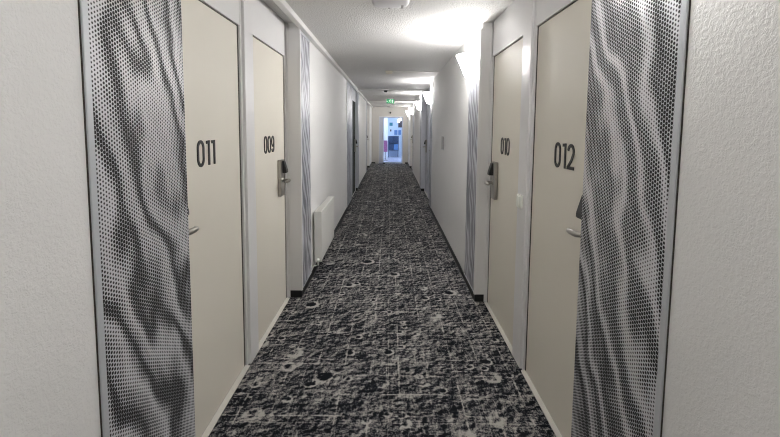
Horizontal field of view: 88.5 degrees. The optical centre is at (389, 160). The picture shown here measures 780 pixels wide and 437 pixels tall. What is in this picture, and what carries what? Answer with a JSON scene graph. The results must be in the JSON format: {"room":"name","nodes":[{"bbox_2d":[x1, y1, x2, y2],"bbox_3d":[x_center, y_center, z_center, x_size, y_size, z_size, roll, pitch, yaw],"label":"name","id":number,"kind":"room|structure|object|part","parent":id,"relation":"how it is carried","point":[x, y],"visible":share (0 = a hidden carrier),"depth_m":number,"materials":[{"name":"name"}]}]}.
{"room":"hotel corridor","nodes":[
{"label":"hotel corridor","id":0,"kind":"room"},
{"bbox_2d":[0,0,371,436],"bbox_3d":[-0.954,-0.210,6.254,0.388,2.320,20.500,0,5,0],"label":"wall","id":1,"kind":"structure","parent":0,"point":[49,375],"depth_m":0.90,"materials":[{"name":"paint"}]},
{"bbox_2d":[77,0,195,436],"bbox_3d":[-0.760,0.198,1.262,0.008,2.220,0.485,0,5,0],"label":"perforated panel","id":2,"kind":"object","parent":1,"relation":"attached to","point":[131,51],"visible":1,"depth_m":1.21,"materials":[{"name":"metal"}]},
{"bbox_2d":[181,0,244,436],"bbox_3d":[-0.852,0.276,1.950,0.137,2.040,0.851,0,5,0],"label":"door","id":3,"kind":"structure","parent":1,"relation":"in","point":[209,39],"depth_m":1.99,"materials":[{"name":"beige laminate"}]},
{"bbox_3d":[-0.820,0.281,1.613,0.073,0.025,0.099,0,5,0],"label":"lever handle","id":4,"kind":"part","parent":3,"relation":"part of","materials":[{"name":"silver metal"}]},
{"bbox_2d":[201,365,249,436],"bbox_3d":[-0.915,1.293,2.037,0.110,0.009,0.840,0,5,0],"label":"trim","id":5,"kind":"structure","parent":1,"relation":"attached to","point":[232,390],"depth_m":2.11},
{"bbox_2d":[200,0,290,364],"bbox_3d":[-0.906,0.101,2.440,0.110,2.320,1.873,0,5,0],"label":"trim","id":6,"kind":"structure","parent":1,"relation":"attached to","point":[255,18],"depth_m":2.46,"materials":[{"name":"white paint"}]},
{"bbox_2d":[253,36,290,340],"bbox_3d":[-0.851,0.195,2.946,0.137,2.040,0.812,0,5,0],"label":"door","id":7,"kind":"structure","parent":1,"relation":"in","point":[271,168],"depth_m":2.92,"materials":[{"name":"beige laminate"}]},
{"bbox_2d":[259,298,289,349],"bbox_3d":[-0.915,1.212,3.029,0.110,0.009,0.810,0,5,0],"label":"trim","id":8,"kind":"structure","parent":1,"relation":"attached to","point":[283,305],"depth_m":2.98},
{"bbox_2d":[287,29,302,289],"bbox_3d":[-0.798,0.020,3.374,0.104,2.208,0.026,0,5,0],"label":"trim","id":9,"kind":"structure","parent":1,"relation":"attached to","point":[293,35],"depth_m":3.36,"materials":[{"name":"white paint"}]},
{"bbox_2d":[301,31,311,287],"bbox_3d":[-0.758,0.018,3.600,0.009,2.240,0.427,0,5,0],"label":"perforated panel","id":10,"kind":"object","parent":1,"relation":"attached to","point":[305,55],"visible":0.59,"depth_m":3.61,"materials":[{"name":"white paint"}]},
{"bbox_2d":[312,196,333,265],"bbox_3d":[-0.721,0.740,4.381,0.094,0.548,0.912,0,5,0],"label":"radiator","id":11,"kind":"object","parent":1,"relation":"attached to","point":[324,214],"visible":1,"depth_m":4.08,"materials":[{"name":"white metal"}]},
{"bbox_2d":[315,196,333,211],"bbox_3d":[-0.709,0.473,4.373,0.070,0.012,0.880,0,5,0],"label":"grille","id":12,"kind":"object","parent":11,"relation":"attached to","point":[322,208],"depth_m":4.32,"materials":[{"name":"metal"}]},
{"bbox_3d":[-0.681,0.720,4.393,0.014,0.483,0.872,0,5,0],"label":"panel","id":13,"kind":"part","parent":11,"relation":"part of","materials":[{"name":"white metal"}]},
{"bbox_2d":[273,0,372,107],"bbox_3d":[-0.728,-1.342,6.162,0.047,0.045,20.500,0,5,0],"label":"trim","id":14,"kind":"structure","parent":1,"relation":"attached to","point":[283,5],"depth_m":3.60,"materials":[{"name":"white paint"}]},
{"bbox_2d":[290,162,371,297],"bbox_3d":[-0.808,0.917,6.346,0.098,0.061,20.500,0,5,0],"label":"baseboard","id":15,"kind":"structure","parent":1,"relation":"attached to","point":[293,293],"depth_m":3.88,"materials":[{"name":"black rubber"}]},
{"bbox_2d":[346,81,351,206],"bbox_3d":[-0.755,-0.296,7.445,0.009,2.240,0.912,0,5,0],"label":"perforated panel","id":16,"kind":"object","parent":1,"relation":"attached to","point":[348,86],"visible":0.86,"depth_m":7.42,"materials":[{"name":"white paint"}]},
{"bbox_2d":[352,87,355,190],"bbox_3d":[-0.874,-0.401,8.601,0.165,2.320,1.350,0,5,0],"label":"trim","id":17,"kind":"structure","parent":1,"relation":"attached to","point":[353,89],"depth_m":9.16,"materials":[{"name":"grey paint"}]},
{"bbox_2d":[352,100,358,194],"bbox_3d":[-0.774,-0.284,8.827,0.137,2.040,0.802,0,5,0],"label":"door","id":18,"kind":"structure","parent":1,"relation":"in","point":[354,141],"depth_m":8.81,"materials":[{"name":"grey wood"}]},
{"bbox_2d":[356,93,357,187],"bbox_3d":[-0.794,-0.461,9.275,0.104,2.208,0.026,0,5,0],"label":"trim","id":19,"kind":"structure","parent":1,"relation":"attached to","point":[356,93],"depth_m":9.26,"materials":[{"name":"grey paint"}]},
{"bbox_2d":[358,93,358,185],"bbox_3d":[-0.754,-0.467,9.543,0.009,2.240,0.502,0,5,0],"label":"perforated panel","id":20,"kind":"object","parent":1,"relation":"attached to","point":[358,93],"visible":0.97,"depth_m":9.57,"materials":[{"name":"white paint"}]},
{"bbox_2d":[366,102,366,171],"bbox_3d":[-0.752,-0.728,12.752,0.009,2.240,0.462,0,5,0],"label":"perforated panel","id":21,"kind":"object","parent":1,"relation":"attached to","point":[366,102],"visible":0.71,"depth_m":12.80,"materials":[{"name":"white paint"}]},
{"bbox_2d":[208,156,555,436],"bbox_3d":[-0.007,0.823,8.445,3.800,0.080,24.900,0,5,0],"label":"floor","id":22,"kind":"structure","parent":0,"point":[387,337],"depth_m":2.64,"materials":[{"name":"carpet"}]},
{"bbox_2d":[384,118,387,157],"bbox_3d":[-0.219,-1.412,19.349,0.220,2.600,0.200,0,5,0],"label":"trim column","id":23,"kind":"structure","parent":22,"relation":"on","point":[385,119],"depth_m":19.25,"materials":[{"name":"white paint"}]},
{"bbox_2d":[384,140,387,159],"bbox_3d":[-0.201,-0.466,18.223,0.190,0.902,0.200,0,5,0],"label":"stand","id":24,"kind":"object","parent":22,"relation":"on","point":[385,141],"visible":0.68,"depth_m":18.21,"materials":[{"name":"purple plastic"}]},
{"bbox_2d":[384,140,387,151],"bbox_3d":[-0.200,-0.657,18.213,0.170,0.520,0.012,0,5,0],"label":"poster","id":25,"kind":"object","parent":24,"relation":"attached to","point":[385,141],"depth_m":18.20,"materials":[{"name":"pink paper"}]},
{"bbox_2d":[388,136,398,156],"bbox_3d":[0.171,-0.713,20.294,0.530,1.062,0.430,0,5,0],"label":"chair","id":26,"kind":"object","parent":22,"relation":"on","point":[393,141],"visible":0.98,"depth_m":20.09,"materials":[{"name":"blue"}]},
{"bbox_2d":[263,0,513,106],"bbox_3d":[0.011,-1.411,6.186,2.300,0.100,20.760,0,5,0],"label":"ceiling","id":27,"kind":"structure","parent":0,"point":[366,40],"depth_m":3.67,"materials":[{"name":"white paint"}]},
{"bbox_2d":[386,97,393,103],"bbox_3d":[0.010,-1.685,11.215,0.223,0.170,0.041,0,5,0],"label":"exit sign","id":28,"kind":"object","parent":27,"relation":"hanging from","point":[388,101],"visible":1,"depth_m":11.20,"materials":[{"name":"green plastic"}]},
{"bbox_2d":[372,0,409,8],"bbox_3d":[0.003,-1.048,2.614,0.248,0.045,0.248,0,5,0],"label":"smoke detector","id":29,"kind":"object","parent":27,"relation":"attached to","point":[389,4],"visible":1,"depth_m":2.62,"materials":[{"name":"white plastic"}]},
{"bbox_2d":[372,107,407,163],"bbox_3d":[0.008,-1.042,16.550,2.300,2.320,0.160,0,5,0],"label":"wall","id":30,"kind":"structure","parent":0,"point":[376,111],"depth_m":16.44,"materials":[{"name":"beige paint"}]},
{"bbox_2d":[379,117,402,162],"bbox_3d":[0.039,-0.839,16.529,0.965,1.900,0.104,0,5,0],"label":"door","id":31,"kind":"structure","parent":30,"relation":"in","point":[381,119],"depth_m":16.53,"materials":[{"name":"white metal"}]},
{"bbox_2d":[379,116,402,163],"bbox_3d":[0.037,-0.854,16.529,1.010,1.950,0.112,0,5,0],"label":"trim","id":32,"kind":"structure","parent":30,"relation":"attached to","point":[379,116],"depth_m":16.40,"materials":[{"name":"white paint"}]},
{"bbox_2d":[388,118,402,155],"bbox_3d":[0.012,-1.520,20.695,4.000,2.600,0.100,0,5,0],"label":"wall","id":33,"kind":"structure","parent":0,"point":[394,120],"depth_m":20.66,"materials":[{"name":"white paint"}]},
{"bbox_2d":[408,0,779,436],"bbox_3d":[0.946,-0.195,6.254,0.412,2.320,20.500,0,5,0],"label":"wall","id":34,"kind":"structure","parent":0,"point":[723,368],"depth_m":0.89,"materials":[{"name":"paint"}]},
{"bbox_2d":[371,105,409,105],"bbox_3d":[0.028,-2.087,15.231,1.453,0.022,0.300,0,5,0],"label":"trim","id":35,"kind":"structure","parent":34,"relation":"attached to","point":[371,105],"depth_m":15.08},
{"bbox_2d":[358,89,423,90],"bbox_3d":[0.024,-1.573,8.922,1.453,0.022,0.320,0,5,0],"label":"trim","id":36,"kind":"structure","parent":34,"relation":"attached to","point":[358,89],"depth_m":8.76,"materials":[{"name":"white paint"}]},
{"bbox_2d":[367,100,414,100],"bbox_3d":[0.026,-1.853,12.365,1.453,0.022,0.250,0,5,0],"label":"trim","id":37,"kind":"structure","parent":34,"relation":"attached to","point":[367,100],"depth_m":12.24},
{"bbox_2d":[412,105,412,152],"bbox_3d":[0.889,-0.818,13.889,0.155,2.320,1.780,0,5,0],"label":"trim","id":38,"kind":"structure","parent":34,"relation":"attached to","point":[412,105],"depth_m":14.73,"materials":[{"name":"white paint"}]},
{"bbox_2d":[412,103,413,171],"bbox_3d":[0.739,-0.716,12.752,0.009,2.240,0.462,0,5,0],"label":"perforated panel","id":39,"kind":"object","parent":34,"relation":"attached to","point":[413,103],"visible":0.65,"depth_m":12.65,"materials":[{"name":"white paint"}]},
{"bbox_2d":[393,71,439,71],"bbox_3d":[0.397,-1.339,6.030,0.703,0.012,0.018,0,5,0],"label":"trim","id":40,"kind":"structure","parent":34,"relation":"attached to","point":[393,71],"depth_m":6.02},
{"bbox_2d":[415,101,420,109],"bbox_3d":[0.669,-1.335,9.723,0.157,0.195,0.314,0,5,0],"label":"wall lamp","id":41,"kind":"object","parent":34,"relation":"attached to","point":[418,103],"visible":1,"depth_m":9.63,"materials":[{"name":"white plastic"}]},
{"bbox_2d":[419,94,421,187],"bbox_3d":[0.737,-0.455,9.543,0.009,2.240,0.502,0,5,0],"label":"perforated panel","id":42,"kind":"object","parent":34,"relation":"attached to","point":[421,94],"visible":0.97,"depth_m":9.61,"materials":[{"name":"white paint"}]},
{"bbox_2d":[421,93,425,187],"bbox_3d":[0.767,-0.449,9.275,0.083,2.208,0.026,0,5,0],"label":"trim","id":43,"kind":"structure","parent":34,"relation":"attached to","point":[423,97],"depth_m":9.27,"materials":[{"name":"grey paint"}]},
{"bbox_2d":[423,104,428,192],"bbox_3d":[0.804,-0.274,8.851,0.137,2.040,0.792,0,5,0],"label":"door","id":44,"kind":"structure","parent":34,"relation":"in","point":[427,114],"depth_m":8.96,"materials":[{"name":"grey paint"}]},
{"bbox_2d":[423,92,430,103],"bbox_3d":[0.668,-1.135,7.261,0.157,0.195,0.314,0,5,0],"label":"wall lamp","id":45,"kind":"object","parent":34,"relation":"attached to","point":[427,95],"visible":1,"depth_m":7.17,"materials":[{"name":"white plastic"}]},
{"bbox_2d":[424,87,429,197],"bbox_3d":[0.885,-0.368,8.372,0.155,2.320,1.810,0,5,0],"label":"trim","id":46,"kind":"structure","parent":34,"relation":"attached to","point":[428,90],"depth_m":8.42,"materials":[{"name":"grey paint"}]},
{"bbox_2d":[428,82,432,207],"bbox_3d":[0.736,-0.266,7.226,0.009,2.240,0.472,0,5,0],"label":"perforated panel","id":47,"kind":"object","parent":34,"relation":"attached to","point":[431,84],"visible":0.94,"depth_m":7.19,"materials":[{"name":"white paint"}]},
{"bbox_2d":[441,136,443,149],"bbox_3d":[0.732,-0.245,5.578,0.016,0.185,0.180,0,5,0],"label":"wall sign","id":48,"kind":"object","parent":34,"relation":"attached to","point":[442,142],"visible":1,"depth_m":5.54,"materials":[{"name":"metal"}]},
{"bbox_2d":[408,164,483,301],"bbox_3d":[0.759,0.929,6.346,0.077,0.061,20.500,0,5,0],"label":"baseboard","id":49,"kind":"structure","parent":34,"relation":"attached to","point":[478,297],"depth_m":4.29,"materials":[{"name":"black rubber"}]},
{"bbox_2d":[456,52,475,78],"bbox_3d":[0.665,-0.832,3.544,0.157,0.195,0.314,0,5,0],"label":"wall lamp","id":50,"kind":"object","parent":34,"relation":"attached to","point":[466,60],"visible":1,"depth_m":3.46,"materials":[{"name":"white plastic"}]},
{"bbox_2d":[464,31,479,290],"bbox_3d":[0.733,0.032,3.575,0.009,2.240,0.477,0,5,0],"label":"perforated panel","id":51,"kind":"object","parent":34,"relation":"attached to","point":[474,43],"visible":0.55,"depth_m":3.57,"materials":[{"name":"white paint"}]},
{"bbox_2d":[473,28,490,294],"bbox_3d":[0.763,0.037,3.319,0.083,2.208,0.026,0,5,0],"label":"trim","id":52,"kind":"structure","parent":34,"relation":"attached to","point":[485,34],"depth_m":3.31,"materials":[{"name":"white paint"}]},
{"bbox_2d":[484,302,511,352],"bbox_3d":[0.873,1.230,2.991,0.155,0.009,0.773,0,5,0],"label":"trim","id":53,"kind":"structure","parent":34,"relation":"attached to","point":[498,325],"depth_m":2.94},
{"bbox_2d":[484,37,522,344],"bbox_3d":[0.800,0.211,2.908,0.137,2.040,0.775,0,5,0],"label":"door","id":54,"kind":"structure","parent":34,"relation":"in","point":[503,169],"depth_m":2.88,"materials":[{"name":"beige laminate"}]},
{"bbox_2d":[516,194,522,208],"bbox_3d":[0.792,0.248,2.453,0.022,0.081,0.074,0,5,0],"label":"light switch","id":55,"kind":"object","parent":34,"relation":"attached to","point":[519,200],"visible":1,"depth_m":2.43,"materials":[{"name":"plastic"}]},
{"bbox_2d":[484,0,575,369],"bbox_3d":[0.882,0.117,2.425,0.155,2.320,1.794,0,5,0],"label":"trim","id":56,"kind":"structure","parent":34,"relation":"attached to","point":[522,18],"depth_m":2.43,"materials":[{"name":"white paint"}]},
{"bbox_2d":[521,370,562,436],"bbox_3d":[0.872,1.308,2.034,0.155,0.009,0.793,0,5,0],"label":"trim","id":57,"kind":"structure","parent":34,"relation":"attached to","point":[549,418],"depth_m":2.12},
{"bbox_2d":[525,0,591,436],"bbox_3d":[0.799,0.289,1.946,0.137,2.040,0.804,0,5,0],"label":"door","id":58,"kind":"structure","parent":34,"relation":"in","point":[563,40],"depth_m":1.97,"materials":[{"name":"beige laminate"}]},
{"bbox_3d":[0.767,0.292,1.633,0.073,0.025,0.099,0,5,0],"label":"lever handle","id":59,"kind":"part","parent":58,"relation":"part of","materials":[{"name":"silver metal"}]},
{"bbox_2d":[571,0,690,436],"bbox_3d":[0.732,0.208,1.281,0.008,2.220,0.494,0,5,0],"label":"perforated panel","id":60,"kind":"object","parent":34,"relation":"attached to","point":[638,51],"visible":1,"depth_m":1.23,"materials":[{"name":"metal"}]}
]}

